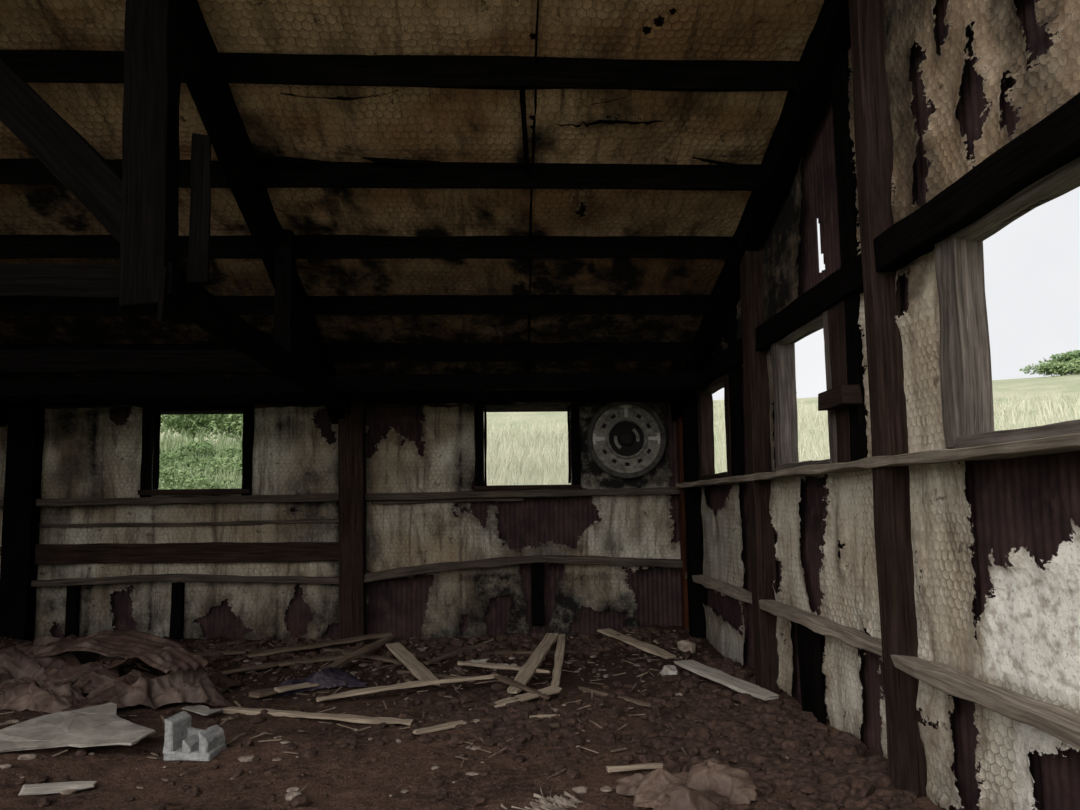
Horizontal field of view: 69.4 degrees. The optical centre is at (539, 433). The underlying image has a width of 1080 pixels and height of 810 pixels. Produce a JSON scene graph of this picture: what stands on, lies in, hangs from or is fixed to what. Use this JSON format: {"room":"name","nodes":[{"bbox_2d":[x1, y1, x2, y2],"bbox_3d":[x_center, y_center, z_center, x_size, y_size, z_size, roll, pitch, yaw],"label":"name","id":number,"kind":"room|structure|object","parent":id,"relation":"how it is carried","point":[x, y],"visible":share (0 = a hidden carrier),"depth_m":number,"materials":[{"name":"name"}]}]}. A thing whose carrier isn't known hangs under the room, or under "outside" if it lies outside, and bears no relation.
{"room":"abandoned barn","nodes":[
{"label":"abandoned barn","id":0,"kind":"room"},
{"bbox_2d":[0,402,680,639],"bbox_3d":[-2.700,0.933,7.797,8.500,2.625,0.102,-1,-5,-3],"label":"wall","id":1,"kind":"structure","parent":0,"point":[86,455],"depth_m":7.83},
{"bbox_2d":[65,585,80,637],"bbox_3d":[-4.556,1.810,7.600,0.106,0.693,0.069,-1,-5,-3],"label":"stud","id":2,"kind":"object","parent":1,"relation":"attached to","point":[73,592],"visible":0.57,"depth_m":7.58,"materials":[{"name":"brown wood"}]},
{"bbox_2d":[140,406,157,497],"bbox_3d":[-3.930,0.171,7.848,0.097,0.965,0.175,-1,-5,-3],"label":"window frame","id":3,"kind":"structure","parent":1,"relation":"attached to","point":[149,422],"depth_m":7.78,"materials":[{"name":"brown wood"}]},
{"bbox_2d":[155,413,160,488],"bbox_3d":[-3.872,0.181,7.903,0.036,0.796,0.043,-1,-5,-3],"label":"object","id":4,"kind":"object","parent":1,"relation":"attached to","point":[158,414],"visible":0.88,"depth_m":7.89,"materials":[{"name":"brown wood"}]},
{"bbox_2d":[0,493,338,506],"bbox_3d":[-4.407,0.668,7.713,4.894,0.101,0.123,-1,-5,-3],"label":"trim","id":5,"kind":"structure","parent":1,"relation":"attached to","point":[325,496],"depth_m":7.70,"materials":[{"name":"wood"}]},
{"bbox_2d":[169,582,184,639],"bbox_3d":[-3.559,1.805,7.645,0.114,0.682,0.069,-1,-5,-3],"label":"stud","id":6,"kind":"object","parent":1,"relation":"attached to","point":[178,588],"visible":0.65,"depth_m":7.62,"materials":[{"name":"brown wood"}]},
{"bbox_2d":[31,574,338,586],"bbox_3d":[-3.454,1.442,7.658,3.003,0.129,0.088,-1,-5,-3],"label":"trim","id":7,"kind":"structure","parent":1,"relation":"attached to","point":[159,577],"depth_m":7.63,"materials":[{"name":"wood"}]},
{"bbox_2d":[35,542,338,564],"bbox_3d":[-3.452,1.177,7.709,3.001,0.217,0.074,-1,-5,-3],"label":"wooden plank","id":8,"kind":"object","parent":1,"relation":"attached to","point":[204,552],"depth_m":7.68,"materials":[{"name":"brown wood"}]},
{"bbox_2d":[38,519,338,526],"bbox_3d":[-3.465,0.892,7.750,2.988,0.056,0.048,-1,-5,-3],"label":"trim","id":9,"kind":"structure","parent":1,"relation":"attached to","point":[299,520],"depth_m":7.73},
{"bbox_2d":[137,489,252,494],"bbox_3d":[-3.424,0.585,7.814,1.103,0.061,0.207,-1,-5,-3],"label":"sill","id":10,"kind":"structure","parent":1,"relation":"attached to","point":[162,491],"depth_m":7.72,"materials":[{"name":"brown wood"}]},
{"bbox_2d":[241,409,254,495],"bbox_3d":[-2.942,0.165,7.895,0.099,0.970,0.165,-1,-5,-3],"label":"window frame","id":11,"kind":"structure","parent":1,"relation":"attached to","point":[248,415],"depth_m":7.82,"materials":[{"name":"brown wood"}]},
{"bbox_2d":[4,399,672,405],"bbox_3d":[-2.671,-0.343,7.873,8.412,0.117,0.135,-1,-5,-3],"label":"trim","id":12,"kind":"structure","parent":1,"relation":"attached to","point":[577,400],"depth_m":7.84,"materials":[{"name":"brown wood"}]},
{"bbox_2d":[0,0,850,426],"bbox_3d":[-2.600,-1.612,5.084,8.542,2.570,5.956,-1,-5,-3],"label":"roof truss","id":13,"kind":"object","parent":1,"relation":"on","point":[168,44],"depth_m":5.11,"materials":[{"name":"brown wood"}]},
{"bbox_2d":[161,8,733,414],"bbox_3d":[-2.582,-1.750,5.221,8.950,2.520,6.300,-1,-5,-3],"label":"sheeting","id":14,"kind":"object","parent":13,"relation":"on","point":[659,21],"visible":0.12,"depth_m":8.19,"materials":[{"name":"metal"}]},
{"bbox_2d":[371,498,523,503],"bbox_3d":[-0.931,0.679,7.878,1.542,0.053,0.033,-1,-5,-3],"label":"trim","id":15,"kind":"structure","parent":1,"relation":"attached to","point":[473,499],"depth_m":7.87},
{"bbox_2d":[474,403,483,485],"bbox_3d":[-0.624,0.125,8.003,0.099,0.996,0.168,-1,-5,-3],"label":"window frame","id":16,"kind":"structure","parent":1,"relation":"attached to","point":[478,407],"depth_m":7.92,"materials":[{"name":"brown wood"}]},
{"bbox_2d":[484,407,486,485],"bbox_3d":[-0.563,0.128,8.054,0.032,0.837,0.038,-1,-5,-3],"label":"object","id":17,"kind":"object","parent":1,"relation":"attached to","point":[485,414],"visible":0.92,"depth_m":8.04,"materials":[{"name":"brown wood"}]},
{"bbox_2d":[365,487,679,499],"bbox_3d":[-0.135,0.610,7.904,3.232,0.096,0.126,-1,-5,-3],"label":"trim","id":18,"kind":"structure","parent":1,"relation":"attached to","point":[658,490],"depth_m":7.85,"materials":[{"name":"wood"}]},
{"bbox_2d":[364,555,682,582],"bbox_3d":[-0.125,1.338,7.789,3.282,0.240,0.131,0,-5,-3],"label":"trim","id":19,"kind":"structure","parent":1,"relation":"attached to","point":[564,559],"depth_m":7.74,"materials":[{"name":"wood"}]},
{"bbox_2d":[473,485,580,490],"bbox_3d":[-0.128,0.556,7.967,1.097,0.062,0.212,-1,-5,-3],"label":"sill","id":20,"kind":"structure","parent":1,"relation":"attached to","point":[531,487],"depth_m":7.87,"materials":[{"name":"brown wood"}]},
{"bbox_2d":[531,563,544,625],"bbox_3d":[-0.022,1.602,7.821,0.136,0.646,0.055,-1,-5,-3],"label":"stud","id":21,"kind":"object","parent":1,"relation":"attached to","point":[537,569],"visible":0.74,"depth_m":7.80,"materials":[{"name":"brown wood"}]},
{"bbox_2d":[567,407,570,482],"bbox_3d":[0.303,0.108,8.093,0.035,0.822,0.035,-1,-5,-3],"label":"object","id":22,"kind":"object","parent":1,"relation":"attached to","point":[568,408],"visible":0.96,"depth_m":8.07,"materials":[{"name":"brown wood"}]},
{"bbox_2d":[571,402,580,489],"bbox_3d":[0.365,0.121,8.046,0.100,0.985,0.173,-1,-5,-3],"label":"window frame","id":23,"kind":"structure","parent":1,"relation":"attached to","point":[575,407],"depth_m":7.97,"materials":[{"name":"brown wood"}]},
{"bbox_2d":[587,402,666,478],"bbox_3d":[0.887,0.051,7.976,0.820,0.820,0.060,-1,-5,-3],"label":"wheel rim","id":24,"kind":"object","parent":1,"relation":"attached to","point":[626,440],"visible":0.99,"depth_m":7.98,"materials":[{"name":"grey metal"}]},
{"bbox_2d":[49,404,682,640],"bbox_3d":[-2.672,0.967,7.863,8.562,2.670,0.018,-1,-5,-3],"label":"wall","id":25,"kind":"structure","parent":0,"point":[396,606],"depth_m":7.95,"materials":[{"name":"metal"}]},
{"bbox_2d":[0,0,823,408],"bbox_3d":[-2.599,-1.702,5.113,8.505,2.394,5.895,-1,-5,-3],"label":"ceiling","id":26,"kind":"structure","parent":0,"point":[415,123],"depth_m":5.03,"materials":[{"name":"paper"}]},
{"bbox_2d":[555,115,662,126],"bbox_3d":[0.426,-1.925,4.810,0.668,0.070,0.068,-1,-5,0],"label":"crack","id":27,"kind":"object","parent":26,"relation":"attached to","point":[607,117],"visible":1,"depth_m":4.81,"materials":[{"name":"brown paper"}]},
{"bbox_2d":[0,624,952,809],"bbox_3d":[-2.546,1.745,4.362,8.680,0.267,6.825,-1,-5,-3],"label":"debris","id":28,"kind":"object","parent":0,"point":[351,781],"depth_m":4.35,"materials":[{"name":"wood"}]},
{"bbox_2d":[0,402,44,639],"bbox_3d":[-5.063,0.938,7.608,0.269,2.573,0.170,-1,-5,-3],"label":"wall post","id":29,"kind":"object","parent":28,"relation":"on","point":[26,421],"visible":0.81,"depth_m":7.56,"materials":[{"name":"brown wood"}]},
{"bbox_2d":[0,681,86,712],"bbox_3d":[-3.545,1.832,5.470,0.876,0.192,0.404,-2,-5,9],"label":"metal sheet","id":30,"kind":"object","parent":28,"relation":"on","point":[18,696],"visible":0.86,"depth_m":5.34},
{"bbox_2d":[19,781,96,795],"bbox_3d":[-2.432,1.785,3.943,0.338,0.064,0.092,2,-6,-30],"label":"plank","id":31,"kind":"object","parent":28,"relation":"on","point":[42,788],"visible":1,"depth_m":3.91,"materials":[{"name":"white wood"}]},
{"bbox_2d":[0,644,126,714],"bbox_3d":[-3.838,1.815,6.013,1.766,0.349,0.890,-4,-6,31],"label":"metal sheet","id":32,"kind":"object","parent":28,"relation":"on","point":[63,673],"visible":0.8,"depth_m":5.88,"materials":[{"name":"metal"}]},
{"bbox_2d":[34,630,186,665],"bbox_3d":[-3.581,1.741,6.304,1.302,0.237,0.505,-2,-5,15],"label":"corrugated panel","id":33,"kind":"object","parent":32,"relation":"on","point":[108,643],"visible":0.77,"depth_m":6.22,"materials":[{"name":"metal"}]},
{"bbox_2d":[107,646,210,672],"bbox_3d":[-2.872,1.683,5.796,0.952,0.195,0.345,-4,-6,34],"label":"corrugated panel","id":34,"kind":"object","parent":32,"relation":"on","point":[166,659],"visible":0.98,"depth_m":5.66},
{"bbox_2d":[19,634,194,663],"bbox_3d":[-3.908,1.864,6.793,1.592,0.252,0.692,0,-5,-13],"label":"metal sheet","id":35,"kind":"object","parent":28,"relation":"on","point":[84,657],"visible":0.14,"depth_m":6.62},
{"bbox_2d":[62,666,241,710],"bbox_3d":[-2.771,1.834,5.690,1.219,0.292,0.677,2,-6,-31],"label":"metal sheet","id":36,"kind":"object","parent":28,"relation":"on","point":[134,688],"visible":0.95,"depth_m":5.53,"materials":[{"name":"metal"}]},
{"bbox_2d":[163,711,226,760],"bbox_3d":[-1.983,1.742,4.496,0.288,0.231,0.201,-1,-5,8],"label":"cinder block","id":37,"kind":"object","parent":28,"relation":"on","point":[182,742],"visible":0.98,"depth_m":4.43,"materials":[{"name":"concrete"}]},
{"bbox_2d":[182,705,221,714],"bbox_3d":[-2.301,1.881,5.318,0.246,0.032,0.164,-3,-6,19],"label":"paper scrap","id":38,"kind":"object","parent":28,"relation":"on","point":[199,709],"visible":1,"depth_m":5.31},
{"bbox_2d":[208,661,283,674],"bbox_3d":[-2.437,1.985,6.594,0.080,0.040,0.737,-5,-7,42],"label":"plank","id":39,"kind":"object","parent":28,"relation":"on","point":[271,664],"visible":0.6,"depth_m":6.56,"materials":[{"name":"brown wood"}]},
{"bbox_2d":[249,685,287,697],"bbox_3d":[-1.874,1.954,6.047,0.128,0.054,0.816,-4,-6,34],"label":"plank","id":40,"kind":"object","parent":28,"relation":"on","point":[260,693],"visible":0.4,"depth_m":5.74,"materials":[{"name":"brown wood"}]},
{"bbox_2d":[277,667,367,697],"bbox_3d":[-1.715,1.925,6.145,0.680,0.154,0.428,1,-6,-19],"label":"tarp","id":41,"kind":"object","parent":40,"relation":"on","point":[330,677],"visible":0.96,"depth_m":6.04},
{"bbox_2d":[274,677,358,692],"bbox_3d":[-1.709,1.932,6.031,0.097,0.055,0.718,-5,-7,42],"label":"plank","id":42,"kind":"object","parent":28,"relation":"on","point":[281,689],"visible":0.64,"depth_m":5.85,"materials":[{"name":"brown wood"}]},
{"bbox_2d":[221,707,412,725],"bbox_3d":[-1.494,1.877,5.179,1.479,0.053,0.086,-3,-6,19],"label":"plank","id":43,"kind":"object","parent":28,"relation":"on","point":[228,710],"visible":0.98,"depth_m":5.13,"materials":[{"name":"brown wood"}]},
{"bbox_2d":[338,401,365,642],"bbox_3d":[-1.864,0.902,7.754,0.270,2.563,0.169,-1,-5,-3],"label":"wall post","id":44,"kind":"object","parent":28,"relation":"on","point":[351,429],"visible":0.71,"depth_m":7.68,"materials":[{"name":"brown wood"}]},
{"bbox_2d":[322,647,401,663],"bbox_3d":[-1.609,2.002,7.036,0.959,0.067,0.078,-4,-6,29],"label":"plank","id":45,"kind":"object","parent":28,"relation":"on","point":[366,655],"visible":0.77,"depth_m":6.95,"materials":[{"name":"brown wood"}]},
{"bbox_2d":[0,631,788,792],"bbox_3d":[-1.734,1.860,5.638,6.272,0.228,3.765,-1,-5,-3],"label":"wood splinters","id":46,"kind":"object","parent":28,"relation":"on","point":[641,675],"visible":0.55,"depth_m":5.32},
{"bbox_2d":[316,674,497,701],"bbox_3d":[-0.955,1.870,5.744,1.337,0.106,0.083,1,-5,-15],"label":"plank","id":47,"kind":"object","parent":28,"relation":"on","point":[410,684],"visible":0.97,"depth_m":5.71,"materials":[{"name":"brown wood"}]},
{"bbox_2d":[424,642,487,664],"bbox_3d":[-0.752,1.990,7.077,0.071,0.061,0.866,-4,-6,33],"label":"plank","id":48,"kind":"object","parent":28,"relation":"on","point":[468,648],"visible":0.95,"depth_m":7.01,"materials":[{"name":"brown wood"}]},
{"bbox_2d":[0,626,922,809],"bbox_3d":[-2.028,1.800,5.109,7.461,0.313,5.126,-1,-5,-3],"label":"dirt floor","id":49,"kind":"structure","parent":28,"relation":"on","point":[838,774],"depth_m":4.77,"materials":[{"name":"soil"}]},
{"bbox_2d":[0,703,155,752],"bbox_3d":[-2.789,1.781,4.738,1.013,0.071,0.879,-1,-5,-3],"label":"sheet","id":50,"kind":"object","parent":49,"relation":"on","point":[98,725],"visible":1,"depth_m":4.64,"materials":[{"name":"metal"}]},
{"bbox_2d":[115,650,245,659],"bbox_3d":[-3.149,1.958,6.867,1.059,0.068,0.107,2,-6,-31],"label":"plank","id":51,"kind":"object","parent":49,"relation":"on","point":[232,652],"visible":0.42,"depth_m":7.01,"materials":[{"name":"brown wood"}]},
{"bbox_2d":[247,632,391,657],"bbox_3d":[-2.015,1.952,7.218,1.311,0.110,0.122,2,-6,-25],"label":"plank","id":52,"kind":"object","parent":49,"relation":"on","point":[377,635],"visible":0.97,"depth_m":7.16,"materials":[{"name":"brown wood"}]},
{"bbox_2d":[275,652,373,666],"bbox_3d":[-1.876,1.986,6.873,0.876,0.035,0.090,2,-6,-31],"label":"plank","id":53,"kind":"object","parent":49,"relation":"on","point":[336,657],"visible":0.79,"depth_m":6.79,"materials":[{"name":"brown wood"}]},
{"bbox_2d":[0,630,699,800],"bbox_3d":[-1.839,1.837,5.329,6.796,0.225,4.528,-1,-5,-3],"label":"rubble","id":54,"kind":"object","parent":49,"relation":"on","point":[292,791],"visible":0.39,"depth_m":4.36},
{"bbox_2d":[318,635,396,670],"bbox_3d":[-1.572,1.917,6.837,0.107,0.149,1.028,-3,-6,23],"label":"plank","id":55,"kind":"object","parent":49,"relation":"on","point":[340,662],"visible":0.89,"depth_m":6.82,"materials":[{"name":"brown wood"}]},
{"bbox_2d":[386,642,439,685],"bbox_3d":[-1.073,1.912,6.505,0.139,0.163,1.141,2,-6,-27],"label":"plank","id":56,"kind":"object","parent":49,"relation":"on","point":[402,654],"visible":0.9,"depth_m":6.46,"materials":[{"name":"brown wood"}]},
{"bbox_2d":[412,719,479,734],"bbox_3d":[-0.568,1.818,4.843,0.472,0.032,0.062,2,-6,-32],"label":"plank","id":57,"kind":"object","parent":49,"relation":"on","point":[449,725],"visible":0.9,"depth_m":4.80,"materials":[{"name":"brown wood"}]},
{"bbox_2d":[606,763,662,772],"bbox_3d":[0.515,1.731,4.043,0.358,0.044,0.042,1,-5,-17],"label":"plank","id":58,"kind":"object","parent":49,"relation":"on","point":[646,765],"visible":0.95,"depth_m":4.03,"materials":[{"name":"brown wood"}]},
{"bbox_2d":[613,758,760,809],"bbox_3d":[0.742,1.666,3.717,0.667,0.144,0.543,1,-6,-21],"label":"paper sheet","id":59,"kind":"object","parent":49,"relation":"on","point":[707,783],"visible":0.99,"depth_m":3.66,"materials":[{"name":"paper"}]},
{"bbox_2d":[674,660,778,700],"bbox_3d":[1.346,1.798,5.726,0.168,0.055,1.172,1,-6,-20],"label":"plank","id":60,"kind":"object","parent":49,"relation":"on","point":[739,685],"visible":1,"depth_m":5.63,"materials":[{"name":"white wood"}]},
{"bbox_2d":[457,661,549,672],"bbox_3d":[-0.303,1.889,6.307,0.827,0.048,0.071,-3,-6,21],"label":"plank","id":61,"kind":"object","parent":28,"relation":"on","point":[484,665],"visible":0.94,"depth_m":6.31,"materials":[{"name":"brown wood"}]},
{"bbox_2d":[490,672,549,699],"bbox_3d":[-0.149,1.836,5.687,0.062,0.080,0.693,3,-7,-39],"label":"plank","id":62,"kind":"object","parent":28,"relation":"on","point":[501,678],"visible":0.98,"depth_m":5.68,"materials":[{"name":"brown wood"}]},
{"bbox_2d":[494,686,561,707],"bbox_3d":[-0.097,1.851,5.484,0.527,0.073,0.119,2,-6,-31],"label":"plank","id":63,"kind":"object","parent":28,"relation":"on","point":[549,690],"visible":0.92,"depth_m":5.46,"materials":[{"name":"brown wood"}]},
{"bbox_2d":[507,633,558,693],"bbox_3d":[-0.039,1.878,6.485,0.129,0.141,1.818,-2,-5,10],"label":"plank","id":64,"kind":"object","parent":28,"relation":"on","point":[528,669],"visible":0.95,"depth_m":6.37,"materials":[{"name":"brown wood"}]},
{"bbox_2d":[501,787,582,809],"bbox_3d":[0.026,1.720,3.632,0.366,0.061,0.276,-3,-6,27],"label":"tuft","id":65,"kind":"object","parent":28,"relation":"on","point":[545,803],"visible":1,"depth_m":3.62,"materials":[{"name":"plant"}]},
{"bbox_2d":[551,634,564,686],"bbox_3d":[0.158,1.883,6.541,0.079,0.165,1.481,-1,-5,4],"label":"plank","id":66,"kind":"object","parent":28,"relation":"on","point":[559,653],"visible":0.95,"depth_m":6.43,"materials":[{"name":"brown wood"}]},
{"bbox_2d":[578,686,651,706],"bbox_3d":[0.536,1.880,5.584,0.626,0.062,0.047,-5,-7,39],"label":"plank","id":67,"kind":"object","parent":28,"relation":"on","point":[582,688],"visible":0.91,"depth_m":5.61,"materials":[{"name":"brown wood"}]},
{"bbox_2d":[597,628,675,658],"bbox_3d":[0.873,1.925,7.179,0.134,0.115,1.078,2,-6,-29],"label":"plank","id":68,"kind":"object","parent":28,"relation":"on","point":[644,646],"visible":0.99,"depth_m":7.09,"materials":[{"name":"brown wood"}]},
{"bbox_2d":[676,417,688,628],"bbox_3d":[1.487,0.879,7.926,0.128,2.556,0.128,-1,-5,-3],"label":"wall post","id":69,"kind":"object","parent":28,"relation":"on","point":[679,428],"visible":0.3,"depth_m":7.88,"materials":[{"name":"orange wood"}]},
{"bbox_2d":[682,398,705,637],"bbox_3d":[1.498,0.844,7.580,0.151,2.671,0.161,-1,-5,-3],"label":"wall post","id":70,"kind":"object","parent":28,"relation":"on","point":[694,550],"visible":0.66,"depth_m":7.51,"materials":[{"name":"brown wood"}]},
{"bbox_2d":[740,243,781,694],"bbox_3d":[1.582,0.268,5.615,0.150,3.470,0.161,-1,-5,-3],"label":"wall post","id":71,"kind":"object","parent":28,"relation":"on","point":[755,371],"visible":0.77,"depth_m":5.56,"materials":[{"name":"brown wood"}]},
{"bbox_2d":[797,623,825,723],"bbox_3d":[1.635,1.428,4.716,0.046,0.588,0.284,0,-5,-4],"label":"wall post","id":72,"kind":"object","parent":28,"relation":"on","point":[809,647],"visible":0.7,"depth_m":4.66,"materials":[{"name":"brown wood"}]},
{"bbox_2d":[849,0,926,796],"bbox_3d":[1.661,-0.281,3.744,0.152,4.256,0.111,-1,-5,-3],"label":"wall post","id":73,"kind":"object","parent":28,"relation":"on","point":[907,765],"visible":0.85,"depth_m":3.70,"materials":[{"name":"brown wood"}]},
{"bbox_2d":[704,0,1079,809],"bbox_3d":[1.728,-0.854,4.491,0.018,5.570,7.425,-1,-5,-3],"label":"wall","id":74,"kind":"structure","parent":0,"point":[1031,502],"depth_m":3.30,"materials":[{"name":"metal"}]},
{"bbox_2d":[697,389,714,475],"bbox_3d":[1.574,0.017,7.416,0.137,0.909,0.133,-1,-5,-3],"label":"window frame","id":75,"kind":"structure","parent":74,"relation":"attached to","point":[707,454],"depth_m":7.36,"materials":[{"name":"brown wood"}]},
{"bbox_2d":[699,375,723,393],"bbox_3d":[1.591,-0.438,6.976,0.133,0.059,0.933,-1,-5,-3],"label":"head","id":76,"kind":"object","parent":74,"relation":"attached to","point":[712,387],"visible":0.71,"depth_m":6.97},
{"bbox_2d":[724,372,731,476],"bbox_3d":[1.567,-0.069,6.468,0.041,0.903,0.108,-1,-5,-3],"label":"window frame","id":77,"kind":"structure","parent":74,"relation":"attached to","point":[726,375],"depth_m":6.46,"materials":[{"name":"brown wood"}]},
{"bbox_2d":[694,253,863,389],"bbox_3d":[1.583,-0.648,5.960,0.103,0.189,4.220,-1,-5,-3],"label":"trim","id":78,"kind":"structure","parent":74,"relation":"attached to","point":[847,280],"depth_m":4.83,"materials":[{"name":"brown wood"}]},
{"bbox_2d":[686,572,881,655],"bbox_3d":[1.585,1.217,5.673,0.132,0.087,4.211,-1,-5,-3],"label":"trim","id":79,"kind":"structure","parent":74,"relation":"attached to","point":[853,637],"depth_m":4.67,"materials":[{"name":"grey wood"}]},
{"bbox_2d":[771,342,798,465],"bbox_3d":[1.669,-0.192,5.315,0.134,0.944,0.122,-1,-5,-3],"label":"window frame","id":80,"kind":"structure","parent":74,"relation":"attached to","point":[784,353],"depth_m":5.27,"materials":[{"name":"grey wood"}]},
{"bbox_2d":[777,313,822,344],"bbox_3d":[1.687,-0.665,4.910,0.134,0.061,0.902,-1,-5,-3],"label":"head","id":81,"kind":"object","parent":74,"relation":"attached to","point":[816,323],"visible":0.59,"depth_m":4.91},
{"bbox_2d":[775,459,831,470],"bbox_3d":[1.698,0.201,4.833,0.183,0.062,0.904,-1,-5,-3],"label":"sill","id":82,"kind":"structure","parent":74,"relation":"attached to","point":[826,461],"depth_m":4.82,"materials":[{"name":"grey wood"}]},
{"bbox_2d":[823,310,836,462],"bbox_3d":[1.657,-0.275,4.421,0.041,0.948,0.110,-1,-5,-3],"label":"window frame","id":83,"kind":"structure","parent":74,"relation":"attached to","point":[831,413],"depth_m":4.42,"materials":[{"name":"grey wood"}]},
{"bbox_2d":[676,433,1079,487],"bbox_3d":[1.616,0.223,4.625,0.172,0.066,6.739,-1,-5,-3],"label":"trim","id":84,"kind":"structure","parent":74,"relation":"attached to","point":[1068,442],"depth_m":3.20,"materials":[{"name":"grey wood"}]},
{"bbox_2d":[831,52,867,461],"bbox_3d":[1.671,-1.027,4.209,0.057,2.382,0.149,-1,-5,-3],"label":"stud","id":85,"kind":"object","parent":84,"relation":"on","point":[845,177],"visible":0.66,"depth_m":4.17,"materials":[{"name":"brown wood"}]},
{"bbox_2d":[818,384,862,410],"bbox_3d":[1.617,-0.189,4.217,0.108,0.106,0.337,-1,-5,-3],"label":"wood block","id":86,"kind":"object","parent":85,"relation":"attached to","point":[843,396],"depth_m":4.11,"materials":[{"name":"brown wood"}]},
{"bbox_2d":[701,0,1079,809],"bbox_3d":[1.661,-0.641,4.644,0.077,5.075,6.975,-1,-5,-3],"label":"lining","id":87,"kind":"object","parent":74,"relation":"attached to","point":[1027,644],"visible":0.48,"depth_m":3.42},
{"bbox_2d":[727,305,742,475],"bbox_3d":[1.580,-0.342,6.334,0.069,1.414,0.130,-1,-5,-3],"label":"stud","id":88,"kind":"object","parent":87,"relation":"attached to","point":[732,323],"visible":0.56,"depth_m":6.28,"materials":[{"name":"brown wood"}]},
{"bbox_2d":[828,300,850,462],"bbox_3d":[1.672,-0.346,4.308,0.054,1.030,0.211,-1,-5,-3],"label":"stud","id":89,"kind":"object","parent":87,"relation":"attached to","point":[836,315],"visible":0.39,"depth_m":4.29,"materials":[{"name":"brown wood"}]},
{"bbox_2d":[934,234,993,448],"bbox_3d":[1.759,-0.380,3.246,0.142,0.920,0.164,-1,-5,-3],"label":"window frame","id":90,"kind":"structure","parent":74,"relation":"attached to","point":[973,364],"depth_m":3.19,"materials":[{"name":"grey wood"}]},
{"bbox_2d":[873,92,1079,271],"bbox_3d":[1.717,-0.962,2.569,0.132,0.172,2.405,-1,-5,-3],"label":"wooden beam","id":91,"kind":"structure","parent":74,"relation":"attached to","point":[1053,142],"depth_m":2.89,"materials":[{"name":"brown wood"}]},
{"bbox_2d":[890,655,1079,748],"bbox_3d":[1.713,0.928,2.355,0.136,0.090,2.345,0,-5,-4],"label":"wooden plank","id":92,"kind":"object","parent":74,"relation":"attached to","point":[1062,723],"depth_m":2.81,"materials":[{"name":"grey wood"}]},
{"bbox_2d":[948,157,1079,240],"bbox_3d":[1.788,-0.873,2.617,0.128,0.064,1.307,-1,-5,-3],"label":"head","id":93,"kind":"object","parent":74,"relation":"attached to","point":[1067,177],"visible":0.74,"depth_m":2.81},
{"bbox_2d":[954,419,1079,448],"bbox_3d":[1.801,-0.019,2.536,0.183,0.065,1.311,-1,-5,-3],"label":"sill","id":94,"kind":"structure","parent":74,"relation":"attached to","point":[1072,426],"depth_m":2.78,"materials":[{"name":"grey wood"}]},
{"label":"outside","id":95,"kind":"structure","parent":0,"visible":0},
{"bbox_2d":[160,374,1079,483],"bbox_3d":[-1.725,-2.237,37.320,220.000,14.516,154.000,-1,-5,-3],"label":"ground","id":96,"kind":"structure","parent":95,"point":[1002,389],"depth_m":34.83,"materials":[{"name":"plant"}]},
{"bbox_2d":[159,465,211,488],"bbox_3d":[-6.412,1.006,13.708,1.215,0.903,1.353,-1,-5,-3],"label":"bush","id":97,"kind":"object","parent":96,"relation":"on","point":[167,472],"visible":0.2,"depth_m":13.59,"materials":[{"name":"green plant"}]},
{"bbox_2d":[159,449,227,477],"bbox_3d":[-7.405,0.806,16.283,1.861,0.927,1.783,-1,-5,-3],"label":"bush","id":98,"kind":"object","parent":96,"relation":"on","point":[168,456],"visible":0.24,"depth_m":15.90,"materials":[{"name":"green plant"}]},
{"bbox_2d":[160,414,235,438],"bbox_3d":[-10.634,-0.267,24.064,2.995,1.391,2.375,1,-6,-22],"label":"bush","id":99,"kind":"object","parent":96,"relation":"on","point":[175,421],"visible":0.43,"depth_m":23.76,"materials":[{"name":"green plant"}]},
{"bbox_2d":[159,428,241,488],"bbox_3d":[-6.517,1.066,15.754,5.238,4.002,16.887,2,-6,-27],"label":"weeds","id":100,"kind":"object","parent":96,"relation":"on","point":[164,444],"visible":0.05,"depth_m":18.88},
{"bbox_2d":[160,475,240,488],"bbox_3d":[-5.514,1.091,12.886,1.595,0.765,1.139,3,-6,-33],"label":"bush","id":101,"kind":"object","parent":96,"relation":"on","point":[204,479],"visible":0.16,"depth_m":12.70,"materials":[{"name":"green plant"}]},
{"bbox_2d":[177,440,241,463],"bbox_3d":[-7.800,0.578,19.202,2.627,0.872,1.892,-1,-5,-3],"label":"bush","id":102,"kind":"object","parent":96,"relation":"on","point":[190,445],"visible":0.22,"depth_m":18.73,"materials":[{"name":"green plant"}]},
{"bbox_2d":[188,414,242,441],"bbox_3d":[-9.359,-0.210,24.292,2.634,1.596,2.534,-1,-5,-3],"label":"bush","id":103,"kind":"object","parent":96,"relation":"on","point":[225,425],"visible":0.38,"depth_m":23.49,"materials":[{"name":"green plant"}]},
{"bbox_2d":[192,456,241,483],"bbox_3d":[-6.068,0.839,15.364,1.908,0.873,1.565,-1,-5,-3],"label":"bush","id":104,"kind":"object","parent":96,"relation":"on","point":[215,463],"visible":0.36,"depth_m":15.00,"materials":[{"name":"green plant"}]},
{"bbox_2d":[486,417,570,485],"bbox_3d":[-0.341,0.807,17.544,8.051,4.659,18.737,-1,-5,-3],"label":"meadow grass","id":105,"kind":"structure","parent":96,"relation":"on","point":[514,457],"depth_m":18.45,"materials":[{"name":"plant"}]},
{"bbox_2d":[1019,357,1079,376],"bbox_3d":[38.610,-4.939,57.516,5.051,1.513,4.064,-1,-5,-3],"label":"bush","id":106,"kind":"object","parent":96,"relation":"on","point":[1071,367],"visible":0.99,"depth_m":57.41,"materials":[{"name":"green plant"}]},
{"bbox_2d":[1038,350,1079,362],"bbox_3d":[42.402,-5.633,59.897,6.904,1.968,5.778,-1,-5,-3],"label":"bush","id":107,"kind":"object","parent":96,"relation":"on","point":[1069,355],"visible":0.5,"depth_m":59.29,"materials":[{"name":"green plant"}]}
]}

